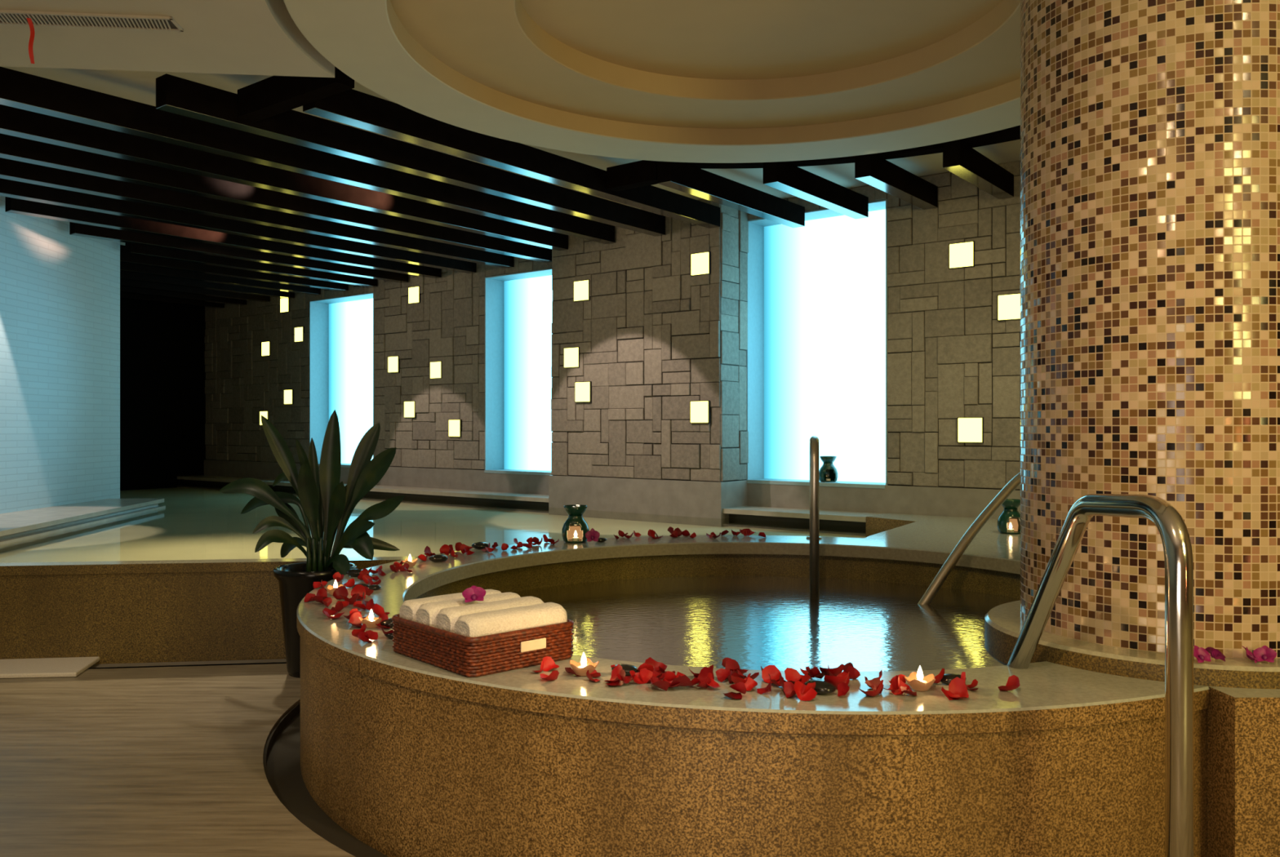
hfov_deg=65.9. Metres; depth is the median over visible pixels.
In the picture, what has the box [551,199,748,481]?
wall pier
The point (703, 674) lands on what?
rose petal
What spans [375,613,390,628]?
rose petal
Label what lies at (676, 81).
ceiling
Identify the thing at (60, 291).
wall
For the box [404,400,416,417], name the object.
wall light
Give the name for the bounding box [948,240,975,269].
wall light
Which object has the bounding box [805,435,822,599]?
handrail
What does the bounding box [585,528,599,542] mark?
flower
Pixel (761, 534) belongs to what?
rose petal
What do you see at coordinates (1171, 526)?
handrail
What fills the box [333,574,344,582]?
rose petal
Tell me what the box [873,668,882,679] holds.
rose petal
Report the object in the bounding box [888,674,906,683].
rose petal
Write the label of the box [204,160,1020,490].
wall
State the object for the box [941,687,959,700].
rose petal
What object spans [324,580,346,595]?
tealight candle
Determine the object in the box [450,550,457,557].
rose petal
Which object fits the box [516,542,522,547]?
rose petal
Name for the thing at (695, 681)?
rose petal
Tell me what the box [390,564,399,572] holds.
rose petal
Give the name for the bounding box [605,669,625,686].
rose petal
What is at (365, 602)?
rose petal
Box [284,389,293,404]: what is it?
wall light
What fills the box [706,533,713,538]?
rose petal
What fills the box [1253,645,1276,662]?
flower
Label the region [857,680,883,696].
rose petal
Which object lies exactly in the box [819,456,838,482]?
burner
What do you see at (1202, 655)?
flower
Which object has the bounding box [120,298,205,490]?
wall
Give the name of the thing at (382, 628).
rose petal
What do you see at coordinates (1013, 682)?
rose petal
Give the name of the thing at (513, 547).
rose petal
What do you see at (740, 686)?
rose petal
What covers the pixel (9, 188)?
ceiling beam
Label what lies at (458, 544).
rose petal
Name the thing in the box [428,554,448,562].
pebble
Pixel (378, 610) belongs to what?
rose petal
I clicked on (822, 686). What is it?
pebble
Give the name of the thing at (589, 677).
rose petal
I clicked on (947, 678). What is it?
pebble
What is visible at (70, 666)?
floor mat
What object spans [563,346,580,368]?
wall light
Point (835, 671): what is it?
rose petal
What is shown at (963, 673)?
rose petal
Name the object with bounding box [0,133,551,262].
ceiling beam
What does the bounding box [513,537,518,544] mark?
rose petal
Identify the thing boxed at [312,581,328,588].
rose petal
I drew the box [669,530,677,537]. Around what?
rose petal
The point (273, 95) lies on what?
cross beam
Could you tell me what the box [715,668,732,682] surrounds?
rose petal
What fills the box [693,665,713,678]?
rose petal
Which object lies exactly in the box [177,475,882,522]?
ledge
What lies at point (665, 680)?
rose petal
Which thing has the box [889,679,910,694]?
rose petal
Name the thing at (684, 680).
rose petal
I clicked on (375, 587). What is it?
pebble
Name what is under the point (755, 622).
water
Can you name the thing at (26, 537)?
step
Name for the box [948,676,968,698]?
rose petal
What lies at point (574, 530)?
burner
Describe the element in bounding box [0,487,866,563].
floor
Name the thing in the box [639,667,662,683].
rose petal
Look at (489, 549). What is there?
rose petal
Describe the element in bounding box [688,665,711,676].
rose petal
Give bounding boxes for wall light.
[259,410,269,425]
[261,341,270,356]
[280,297,289,313]
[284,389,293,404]
[294,326,304,342]
[387,355,399,373]
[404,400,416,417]
[408,285,421,304]
[430,360,441,378]
[448,419,462,436]
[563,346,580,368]
[573,279,590,302]
[574,381,591,402]
[689,400,711,423]
[690,251,711,276]
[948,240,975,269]
[957,417,983,443]
[997,293,1020,321]
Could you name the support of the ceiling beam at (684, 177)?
attached to the beam at (1011, 134)
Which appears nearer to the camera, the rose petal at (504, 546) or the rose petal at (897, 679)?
the rose petal at (897, 679)
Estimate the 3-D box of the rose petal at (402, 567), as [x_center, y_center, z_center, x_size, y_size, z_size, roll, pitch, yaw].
[-1.135,0.662,4.718,0.058,0.035,0.049,0,0,4]
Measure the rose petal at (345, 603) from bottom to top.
0.031 m
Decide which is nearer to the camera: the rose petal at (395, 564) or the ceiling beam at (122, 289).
the rose petal at (395, 564)
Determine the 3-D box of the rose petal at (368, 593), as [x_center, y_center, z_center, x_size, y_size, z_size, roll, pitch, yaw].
[-1.105,0.658,3.987,0.060,0.043,0.048,0,0,-6]
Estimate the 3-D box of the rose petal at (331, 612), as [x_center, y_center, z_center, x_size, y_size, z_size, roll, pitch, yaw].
[-1.125,0.666,3.589,0.057,0.026,0.052,0,0,44]
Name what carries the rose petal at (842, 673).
on the tub
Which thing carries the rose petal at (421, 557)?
on the tub
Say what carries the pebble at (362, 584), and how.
on the tub
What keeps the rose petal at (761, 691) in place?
on the tub
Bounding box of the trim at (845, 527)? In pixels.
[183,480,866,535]
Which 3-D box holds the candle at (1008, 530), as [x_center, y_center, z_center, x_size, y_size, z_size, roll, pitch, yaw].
[2.407,0.663,6.414,0.040,0.018,0.040,0,0,0]
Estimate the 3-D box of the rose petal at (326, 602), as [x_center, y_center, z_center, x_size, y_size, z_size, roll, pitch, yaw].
[-1.193,0.662,3.757,0.027,0.035,0.048,0,0,9]
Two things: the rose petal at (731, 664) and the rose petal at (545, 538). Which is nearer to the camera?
the rose petal at (731, 664)
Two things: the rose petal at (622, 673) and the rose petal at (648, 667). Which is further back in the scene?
the rose petal at (648, 667)
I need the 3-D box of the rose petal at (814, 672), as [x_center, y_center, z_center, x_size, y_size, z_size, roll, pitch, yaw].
[0.471,0.656,2.671,0.041,0.033,0.042,0,0,-26]
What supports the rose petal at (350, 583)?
on the tub
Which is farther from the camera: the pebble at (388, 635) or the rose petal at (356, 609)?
the rose petal at (356, 609)
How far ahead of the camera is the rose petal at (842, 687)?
2.51 m
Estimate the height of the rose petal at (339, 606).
0.043 m
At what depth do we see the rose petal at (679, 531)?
6.23 m
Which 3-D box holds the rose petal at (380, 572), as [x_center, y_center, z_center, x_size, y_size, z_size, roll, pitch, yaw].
[-1.186,0.660,4.547,0.032,0.039,0.044,0,0,16]
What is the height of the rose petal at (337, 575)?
0.036 m
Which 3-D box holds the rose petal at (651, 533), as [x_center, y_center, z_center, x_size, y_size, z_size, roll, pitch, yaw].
[0.087,0.651,6.072,0.053,0.056,0.062,0,0,-36]
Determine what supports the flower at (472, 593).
on the rolled towel at (446, 618)
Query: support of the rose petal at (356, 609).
on the tub
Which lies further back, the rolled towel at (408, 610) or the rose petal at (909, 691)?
the rolled towel at (408, 610)
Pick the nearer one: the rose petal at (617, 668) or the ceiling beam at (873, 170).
the rose petal at (617, 668)
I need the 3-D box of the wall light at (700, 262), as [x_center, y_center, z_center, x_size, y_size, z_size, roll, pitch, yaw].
[0.527,-1.426,8.561,0.196,0.196,0.033,0,0,38]
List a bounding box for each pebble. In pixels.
[346,568,361,577]
[351,583,368,588]
[367,584,381,590]
[380,617,393,627]
[384,632,393,639]
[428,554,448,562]
[471,542,488,549]
[596,537,606,542]
[611,663,637,675]
[804,679,836,693]
[940,673,966,684]
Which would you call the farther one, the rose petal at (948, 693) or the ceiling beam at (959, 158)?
the ceiling beam at (959, 158)
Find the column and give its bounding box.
[984,0,1279,688]
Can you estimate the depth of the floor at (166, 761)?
3.53 m
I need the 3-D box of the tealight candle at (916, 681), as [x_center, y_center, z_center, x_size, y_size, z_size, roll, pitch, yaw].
[0.731,0.647,2.568,0.082,0.063,0.084,0,0,-25]
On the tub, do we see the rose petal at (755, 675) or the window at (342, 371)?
the rose petal at (755, 675)
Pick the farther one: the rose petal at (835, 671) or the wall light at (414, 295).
the wall light at (414, 295)
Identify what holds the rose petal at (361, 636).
on the tub
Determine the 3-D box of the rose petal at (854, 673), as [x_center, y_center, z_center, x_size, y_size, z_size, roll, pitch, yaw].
[0.583,0.660,2.674,0.043,0.038,0.032,0,0,-36]
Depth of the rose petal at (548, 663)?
2.78 m
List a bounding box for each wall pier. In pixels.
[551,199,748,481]
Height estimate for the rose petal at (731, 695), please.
0.020 m
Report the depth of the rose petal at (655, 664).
2.73 m
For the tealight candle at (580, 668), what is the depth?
2.71 m
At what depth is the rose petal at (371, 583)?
4.26 m
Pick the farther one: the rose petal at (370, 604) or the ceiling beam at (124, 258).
the ceiling beam at (124, 258)
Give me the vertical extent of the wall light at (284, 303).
0.196 m
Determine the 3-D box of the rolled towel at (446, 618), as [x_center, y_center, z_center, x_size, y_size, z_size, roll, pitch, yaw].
[-0.437,0.568,2.932,0.340,0.104,0.107,0,0,-42]
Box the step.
[0,506,165,546]
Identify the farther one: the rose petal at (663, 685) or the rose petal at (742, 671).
the rose petal at (742, 671)
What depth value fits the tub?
2.52 m
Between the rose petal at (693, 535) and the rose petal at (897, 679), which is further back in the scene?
the rose petal at (693, 535)
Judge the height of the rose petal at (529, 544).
0.033 m
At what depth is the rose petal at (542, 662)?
2.73 m
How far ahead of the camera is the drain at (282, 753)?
3.44 m
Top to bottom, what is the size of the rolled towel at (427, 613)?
0.104 m
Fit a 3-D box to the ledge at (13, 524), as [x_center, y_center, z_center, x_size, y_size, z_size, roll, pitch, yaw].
[-4.783,0.930,7.011,1.633,0.500,5.159,0,0,0]
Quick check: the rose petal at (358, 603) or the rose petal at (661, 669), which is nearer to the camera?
the rose petal at (661, 669)
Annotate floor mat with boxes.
[0,657,99,678]
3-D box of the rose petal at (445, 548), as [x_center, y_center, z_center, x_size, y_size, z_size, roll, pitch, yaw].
[-1.044,0.650,5.292,0.055,0.058,0.042,0,0,-19]
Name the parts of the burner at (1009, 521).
dish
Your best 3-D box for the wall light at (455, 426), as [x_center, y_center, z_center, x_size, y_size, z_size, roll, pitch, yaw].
[-2.081,-0.004,11.123,0.196,0.196,0.033,0,0,38]
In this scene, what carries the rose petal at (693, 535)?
on the tub
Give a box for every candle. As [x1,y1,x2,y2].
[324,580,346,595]
[358,609,382,628]
[401,554,417,567]
[569,653,599,675]
[572,537,578,541]
[903,666,935,691]
[1007,528,1013,532]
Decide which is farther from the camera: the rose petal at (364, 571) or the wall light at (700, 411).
the wall light at (700, 411)
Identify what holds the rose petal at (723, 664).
on the tub
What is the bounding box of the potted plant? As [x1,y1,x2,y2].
[218,409,404,678]
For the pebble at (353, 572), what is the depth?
4.52 m
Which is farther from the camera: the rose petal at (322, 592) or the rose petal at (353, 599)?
the rose petal at (322, 592)
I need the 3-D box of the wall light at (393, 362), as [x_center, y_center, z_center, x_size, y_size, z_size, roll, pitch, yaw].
[-2.937,-0.764,11.787,0.196,0.196,0.033,0,0,38]
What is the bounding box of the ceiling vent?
[0,9,183,31]
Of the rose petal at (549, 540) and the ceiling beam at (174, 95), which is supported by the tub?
the rose petal at (549, 540)
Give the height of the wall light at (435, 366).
0.196 m
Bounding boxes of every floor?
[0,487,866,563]
[0,662,355,856]
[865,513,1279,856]
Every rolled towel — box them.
[399,589,501,622]
[415,591,520,627]
[435,595,544,632]
[454,602,567,636]
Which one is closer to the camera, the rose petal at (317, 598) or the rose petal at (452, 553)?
the rose petal at (317, 598)
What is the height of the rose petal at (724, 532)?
0.040 m
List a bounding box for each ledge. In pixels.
[0,498,164,553]
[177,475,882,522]
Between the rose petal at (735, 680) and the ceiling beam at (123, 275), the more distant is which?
the ceiling beam at (123, 275)
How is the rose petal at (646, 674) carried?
on the tub
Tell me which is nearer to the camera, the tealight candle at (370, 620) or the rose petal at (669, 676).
the rose petal at (669, 676)
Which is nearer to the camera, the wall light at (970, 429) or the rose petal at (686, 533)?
the rose petal at (686, 533)
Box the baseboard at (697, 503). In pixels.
[204,459,1020,527]
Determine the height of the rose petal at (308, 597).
0.030 m
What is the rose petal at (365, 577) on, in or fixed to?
on the tub
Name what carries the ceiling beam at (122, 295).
attached to the wall at (951, 393)
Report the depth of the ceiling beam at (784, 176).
7.35 m
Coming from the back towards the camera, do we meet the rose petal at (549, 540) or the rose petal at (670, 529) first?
the rose petal at (670, 529)
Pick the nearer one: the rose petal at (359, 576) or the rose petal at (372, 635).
the rose petal at (372, 635)
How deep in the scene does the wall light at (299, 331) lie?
12.96 m
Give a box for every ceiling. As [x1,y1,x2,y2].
[0,0,1020,163]
[0,66,1020,245]
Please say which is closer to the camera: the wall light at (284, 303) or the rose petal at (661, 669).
the rose petal at (661, 669)
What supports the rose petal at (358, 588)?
on the tub
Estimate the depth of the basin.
5.70 m
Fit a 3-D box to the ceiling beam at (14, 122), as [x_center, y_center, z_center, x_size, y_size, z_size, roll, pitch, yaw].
[-2.321,-1.802,7.481,0.115,0.165,5.175,0,0,38]
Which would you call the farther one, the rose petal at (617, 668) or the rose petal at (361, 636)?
the rose petal at (361, 636)
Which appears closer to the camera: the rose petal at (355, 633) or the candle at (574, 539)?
the rose petal at (355, 633)
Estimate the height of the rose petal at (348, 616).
0.048 m
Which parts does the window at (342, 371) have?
pane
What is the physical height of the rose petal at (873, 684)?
0.035 m
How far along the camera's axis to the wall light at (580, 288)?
9.38 m
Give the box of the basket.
[391,613,573,677]
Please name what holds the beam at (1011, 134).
attached to the ceiling at (140, 86)
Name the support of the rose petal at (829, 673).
on the tub
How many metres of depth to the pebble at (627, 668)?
2.70 m
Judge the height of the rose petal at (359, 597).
0.033 m
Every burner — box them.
[561,504,589,542]
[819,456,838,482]
[996,498,1020,533]
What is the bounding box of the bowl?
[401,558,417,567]
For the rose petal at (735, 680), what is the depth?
2.57 m
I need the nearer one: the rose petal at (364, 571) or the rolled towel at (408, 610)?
the rolled towel at (408, 610)
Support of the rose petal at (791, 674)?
on the tub
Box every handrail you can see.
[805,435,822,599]
[917,471,1020,604]
[1007,493,1194,856]
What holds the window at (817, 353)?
in the wall at (951, 393)
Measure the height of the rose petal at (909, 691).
0.022 m
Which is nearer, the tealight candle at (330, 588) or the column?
the column
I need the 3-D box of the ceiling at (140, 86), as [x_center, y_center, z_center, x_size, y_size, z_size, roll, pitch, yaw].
[-3.250,-2.045,6.400,19.500,0.110,19.200,0,0,0]
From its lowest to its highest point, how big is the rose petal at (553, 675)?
0.032 m
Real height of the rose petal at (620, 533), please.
0.045 m
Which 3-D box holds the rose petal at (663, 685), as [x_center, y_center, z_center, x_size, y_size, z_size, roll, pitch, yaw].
[0.047,0.662,2.552,0.055,0.034,0.040,0,0,45]
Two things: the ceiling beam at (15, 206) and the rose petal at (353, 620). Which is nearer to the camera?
the rose petal at (353, 620)
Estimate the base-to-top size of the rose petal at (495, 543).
0.030 m
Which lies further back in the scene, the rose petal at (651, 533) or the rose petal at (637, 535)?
the rose petal at (637, 535)
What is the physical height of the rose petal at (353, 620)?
0.048 m
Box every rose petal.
[303,593,315,602]
[311,595,323,604]
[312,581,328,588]
[315,587,327,599]
[322,597,332,607]
[322,607,337,615]
[323,610,344,618]
[330,601,343,612]
[333,572,342,580]
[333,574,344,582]
[333,586,348,599]
[336,600,349,607]
[340,593,359,604]
[342,610,360,619]
[343,578,355,587]
[348,612,361,627]
[349,608,366,618]
[351,584,365,599]
[351,593,362,599]
[351,623,366,637]
[353,600,365,609]
[357,574,363,580]
[357,631,372,643]
[359,568,368,576]
[360,599,373,610]
[362,574,373,583]
[362,591,374,606]
[364,630,377,639]
[365,589,373,595]
[366,573,379,581]
[367,578,381,585]
[368,565,382,573]
[373,603,390,616]
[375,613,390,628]
[377,567,386,576]
[381,627,393,634]
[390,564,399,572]
[393,562,402,567]
[397,563,408,571]
[417,554,426,560]
[423,546,435,555]
[439,544,449,555]
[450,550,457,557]
[454,542,462,551]
[459,543,472,554]
[464,546,475,555]
[481,542,489,551]
[485,545,496,552]
[491,542,497,547]
[501,542,508,551]
[510,545,517,549]
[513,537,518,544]
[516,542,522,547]
[522,542,531,548]
[526,537,532,543]
[531,537,538,544]
[531,660,543,672]
[540,670,559,680]
[542,534,548,542]
[542,656,559,671]
[547,538,554,542]
[564,667,580,676]
[586,670,599,681]
[589,669,600,677]
[604,664,622,682]
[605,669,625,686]
[616,671,636,683]
[617,529,627,537]
[622,532,633,538]
[629,669,653,684]
[633,530,640,537]
[636,662,653,672]
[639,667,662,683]
[644,657,667,673]
[648,529,658,538]
[649,676,669,691]
[653,671,666,679]
[658,666,675,673]
[658,671,676,681]
[664,671,680,687]
[667,526,673,534]
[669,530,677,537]
[669,675,692,688]
[673,527,681,536]
[675,671,700,685]
[681,529,689,536]
[688,532,696,537]
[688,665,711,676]
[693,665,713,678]
[695,676,711,688]
[697,666,714,686]
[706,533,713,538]
[706,672,720,688]
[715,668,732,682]
[720,529,728,535]
[721,657,730,667]
[723,692,742,699]
[724,658,739,670]
[728,671,746,683]
[729,668,748,674]
[729,681,746,693]
[730,673,751,684]
[737,669,759,679]
[739,528,750,536]
[744,677,757,690]
[756,673,771,693]
[758,532,766,537]
[761,665,782,683]
[771,679,787,686]
[779,674,785,693]
[782,681,795,697]
[784,667,810,684]
[793,680,817,701]
[800,666,815,675]
[801,681,815,693]
[805,666,826,678]
[808,666,821,677]
[819,663,844,676]
[823,671,848,689]
[827,663,834,675]
[836,671,849,684]
[837,682,849,696]
[843,662,853,672]
[845,666,860,679]
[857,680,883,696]
[864,677,884,693]
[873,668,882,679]
[882,675,899,690]
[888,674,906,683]
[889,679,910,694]
[900,685,916,696]
[933,668,944,683]
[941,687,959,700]
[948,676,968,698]
[960,671,977,689]
[966,679,977,688]
[997,675,1019,691]
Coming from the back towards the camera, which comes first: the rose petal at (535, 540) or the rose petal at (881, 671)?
the rose petal at (535, 540)
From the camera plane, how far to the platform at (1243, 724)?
2.51 m
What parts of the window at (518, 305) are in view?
pane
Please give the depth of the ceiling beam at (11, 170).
7.99 m
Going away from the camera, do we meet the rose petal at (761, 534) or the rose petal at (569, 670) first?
the rose petal at (569, 670)
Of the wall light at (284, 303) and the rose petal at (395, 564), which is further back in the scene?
the wall light at (284, 303)
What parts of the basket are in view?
handle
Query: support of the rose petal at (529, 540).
on the tub
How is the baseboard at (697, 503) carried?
attached to the wall at (951, 393)
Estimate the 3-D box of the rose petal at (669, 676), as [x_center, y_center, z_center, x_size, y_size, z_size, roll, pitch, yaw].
[0.061,0.657,2.602,0.060,0.044,0.054,0,0,-19]
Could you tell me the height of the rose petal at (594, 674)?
0.019 m
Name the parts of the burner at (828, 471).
dish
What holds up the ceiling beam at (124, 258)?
attached to the wall at (951, 393)
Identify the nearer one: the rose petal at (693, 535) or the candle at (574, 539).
the candle at (574, 539)
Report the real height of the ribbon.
0.185 m
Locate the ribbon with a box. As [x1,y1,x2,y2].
[26,17,35,63]
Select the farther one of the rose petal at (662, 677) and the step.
the step
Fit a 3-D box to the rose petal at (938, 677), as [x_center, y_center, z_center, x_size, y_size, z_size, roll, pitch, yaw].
[0.777,0.656,2.620,0.058,0.047,0.041,0,0,20]
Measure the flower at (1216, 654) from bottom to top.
0.039 m
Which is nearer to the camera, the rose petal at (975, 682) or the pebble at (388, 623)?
the rose petal at (975, 682)
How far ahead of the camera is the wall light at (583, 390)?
9.37 m
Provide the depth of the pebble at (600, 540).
5.90 m
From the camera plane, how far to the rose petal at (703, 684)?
2.56 m
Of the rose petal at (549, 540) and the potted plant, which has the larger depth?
the rose petal at (549, 540)
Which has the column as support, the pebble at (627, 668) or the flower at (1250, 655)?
the flower at (1250, 655)
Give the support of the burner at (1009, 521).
on the platform at (1243, 724)
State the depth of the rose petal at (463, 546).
5.35 m
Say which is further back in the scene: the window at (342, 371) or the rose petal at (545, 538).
the window at (342, 371)
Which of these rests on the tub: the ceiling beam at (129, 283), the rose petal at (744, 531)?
the rose petal at (744, 531)
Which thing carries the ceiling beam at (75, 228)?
attached to the wall at (951, 393)
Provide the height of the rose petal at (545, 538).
0.046 m
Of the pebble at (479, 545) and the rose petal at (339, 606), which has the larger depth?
the pebble at (479, 545)
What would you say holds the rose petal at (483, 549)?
on the tub
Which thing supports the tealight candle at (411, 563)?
on the tub
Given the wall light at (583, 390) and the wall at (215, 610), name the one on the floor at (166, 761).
the wall at (215, 610)
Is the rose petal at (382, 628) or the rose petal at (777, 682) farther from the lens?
the rose petal at (382, 628)
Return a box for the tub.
[297,535,1209,856]
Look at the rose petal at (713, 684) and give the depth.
2.58 m
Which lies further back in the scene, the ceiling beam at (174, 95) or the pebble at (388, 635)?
the ceiling beam at (174, 95)
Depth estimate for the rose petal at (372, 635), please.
3.19 m
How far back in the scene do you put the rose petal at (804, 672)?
2.73 m
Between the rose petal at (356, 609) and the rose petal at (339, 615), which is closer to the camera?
the rose petal at (356, 609)
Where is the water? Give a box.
[512,575,1020,671]
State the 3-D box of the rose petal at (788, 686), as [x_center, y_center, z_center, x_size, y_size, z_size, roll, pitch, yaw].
[0.387,0.663,2.500,0.036,0.034,0.053,0,0,-11]
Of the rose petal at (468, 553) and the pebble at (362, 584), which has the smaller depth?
the pebble at (362, 584)
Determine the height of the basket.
0.111 m
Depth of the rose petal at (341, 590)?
3.93 m
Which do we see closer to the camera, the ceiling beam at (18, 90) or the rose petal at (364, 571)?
the rose petal at (364, 571)
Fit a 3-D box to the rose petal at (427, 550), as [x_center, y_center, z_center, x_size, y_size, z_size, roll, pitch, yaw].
[-1.110,0.647,5.226,0.056,0.051,0.057,0,0,33]
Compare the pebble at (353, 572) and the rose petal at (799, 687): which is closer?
the rose petal at (799, 687)
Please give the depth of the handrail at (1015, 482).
5.09 m
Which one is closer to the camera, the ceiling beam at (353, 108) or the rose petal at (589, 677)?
the rose petal at (589, 677)
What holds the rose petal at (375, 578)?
on the tub
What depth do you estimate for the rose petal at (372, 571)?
4.59 m
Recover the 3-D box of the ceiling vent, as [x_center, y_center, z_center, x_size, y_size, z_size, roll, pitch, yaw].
[-2.696,-1.695,4.066,1.524,0.010,0.132,0,0,-6]
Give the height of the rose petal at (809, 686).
0.034 m
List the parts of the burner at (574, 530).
dish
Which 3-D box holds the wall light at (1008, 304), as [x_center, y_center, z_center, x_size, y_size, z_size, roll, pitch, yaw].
[2.767,-0.905,7.361,0.196,0.196,0.033,0,0,38]
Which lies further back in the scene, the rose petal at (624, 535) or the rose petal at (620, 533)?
the rose petal at (620, 533)
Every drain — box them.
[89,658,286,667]
[262,702,388,856]
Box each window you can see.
[309,292,374,467]
[484,268,552,475]
[746,199,888,488]
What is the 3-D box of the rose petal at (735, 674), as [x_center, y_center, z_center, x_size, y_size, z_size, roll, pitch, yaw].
[0.258,0.662,2.635,0.054,0.035,0.044,0,0,-10]
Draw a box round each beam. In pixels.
[0,66,614,244]
[0,104,568,250]
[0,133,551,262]
[0,157,513,268]
[0,177,476,273]
[4,196,441,278]
[69,222,408,283]
[120,244,348,291]
[120,262,320,295]
[120,271,294,298]
[120,279,270,302]
[120,286,246,305]
[120,292,224,308]
[124,243,377,287]
[155,73,665,236]
[237,66,354,122]
[302,88,719,228]
[606,160,657,191]
[657,160,804,227]
[684,124,1020,168]
[763,161,868,219]
[854,153,937,209]
[942,140,1013,199]
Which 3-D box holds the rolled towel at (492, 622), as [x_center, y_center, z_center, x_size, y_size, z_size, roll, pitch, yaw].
[-0.368,0.572,2.849,0.340,0.104,0.107,0,0,-41]
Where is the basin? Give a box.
[414,554,1020,599]
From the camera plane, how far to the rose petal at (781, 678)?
2.52 m
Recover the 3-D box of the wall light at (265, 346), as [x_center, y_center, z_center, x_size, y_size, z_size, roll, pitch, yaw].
[-5.091,-1.085,13.459,0.196,0.196,0.033,0,0,38]
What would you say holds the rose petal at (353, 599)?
on the tub
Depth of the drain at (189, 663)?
5.11 m
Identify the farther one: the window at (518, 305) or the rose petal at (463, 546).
the window at (518, 305)
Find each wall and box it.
[0,195,119,513]
[0,556,417,664]
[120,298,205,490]
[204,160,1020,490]
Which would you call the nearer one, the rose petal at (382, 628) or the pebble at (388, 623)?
the rose petal at (382, 628)
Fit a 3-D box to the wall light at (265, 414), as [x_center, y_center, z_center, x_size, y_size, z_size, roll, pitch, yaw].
[-5.127,-0.141,13.487,0.196,0.196,0.033,0,0,38]
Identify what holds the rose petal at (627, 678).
on the tub
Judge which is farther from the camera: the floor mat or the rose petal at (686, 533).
the rose petal at (686, 533)
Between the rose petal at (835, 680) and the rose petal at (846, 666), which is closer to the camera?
the rose petal at (835, 680)
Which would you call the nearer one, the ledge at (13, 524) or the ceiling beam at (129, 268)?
the ledge at (13, 524)
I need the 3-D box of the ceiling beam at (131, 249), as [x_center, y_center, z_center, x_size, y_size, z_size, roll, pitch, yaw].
[-4.122,-1.802,10.836,0.115,0.165,2.930,0,0,38]
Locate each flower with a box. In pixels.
[462,585,485,602]
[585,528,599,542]
[1193,644,1211,662]
[1204,646,1225,661]
[1241,645,1257,662]
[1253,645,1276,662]
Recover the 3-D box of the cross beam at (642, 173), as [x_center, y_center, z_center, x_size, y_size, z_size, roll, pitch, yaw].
[-0.032,-1.827,7.119,0.450,0.155,0.110,0,0,38]
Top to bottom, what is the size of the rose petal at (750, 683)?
0.031 m
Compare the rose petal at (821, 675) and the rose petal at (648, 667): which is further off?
the rose petal at (648, 667)
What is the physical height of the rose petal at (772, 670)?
0.042 m
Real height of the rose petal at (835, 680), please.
0.049 m

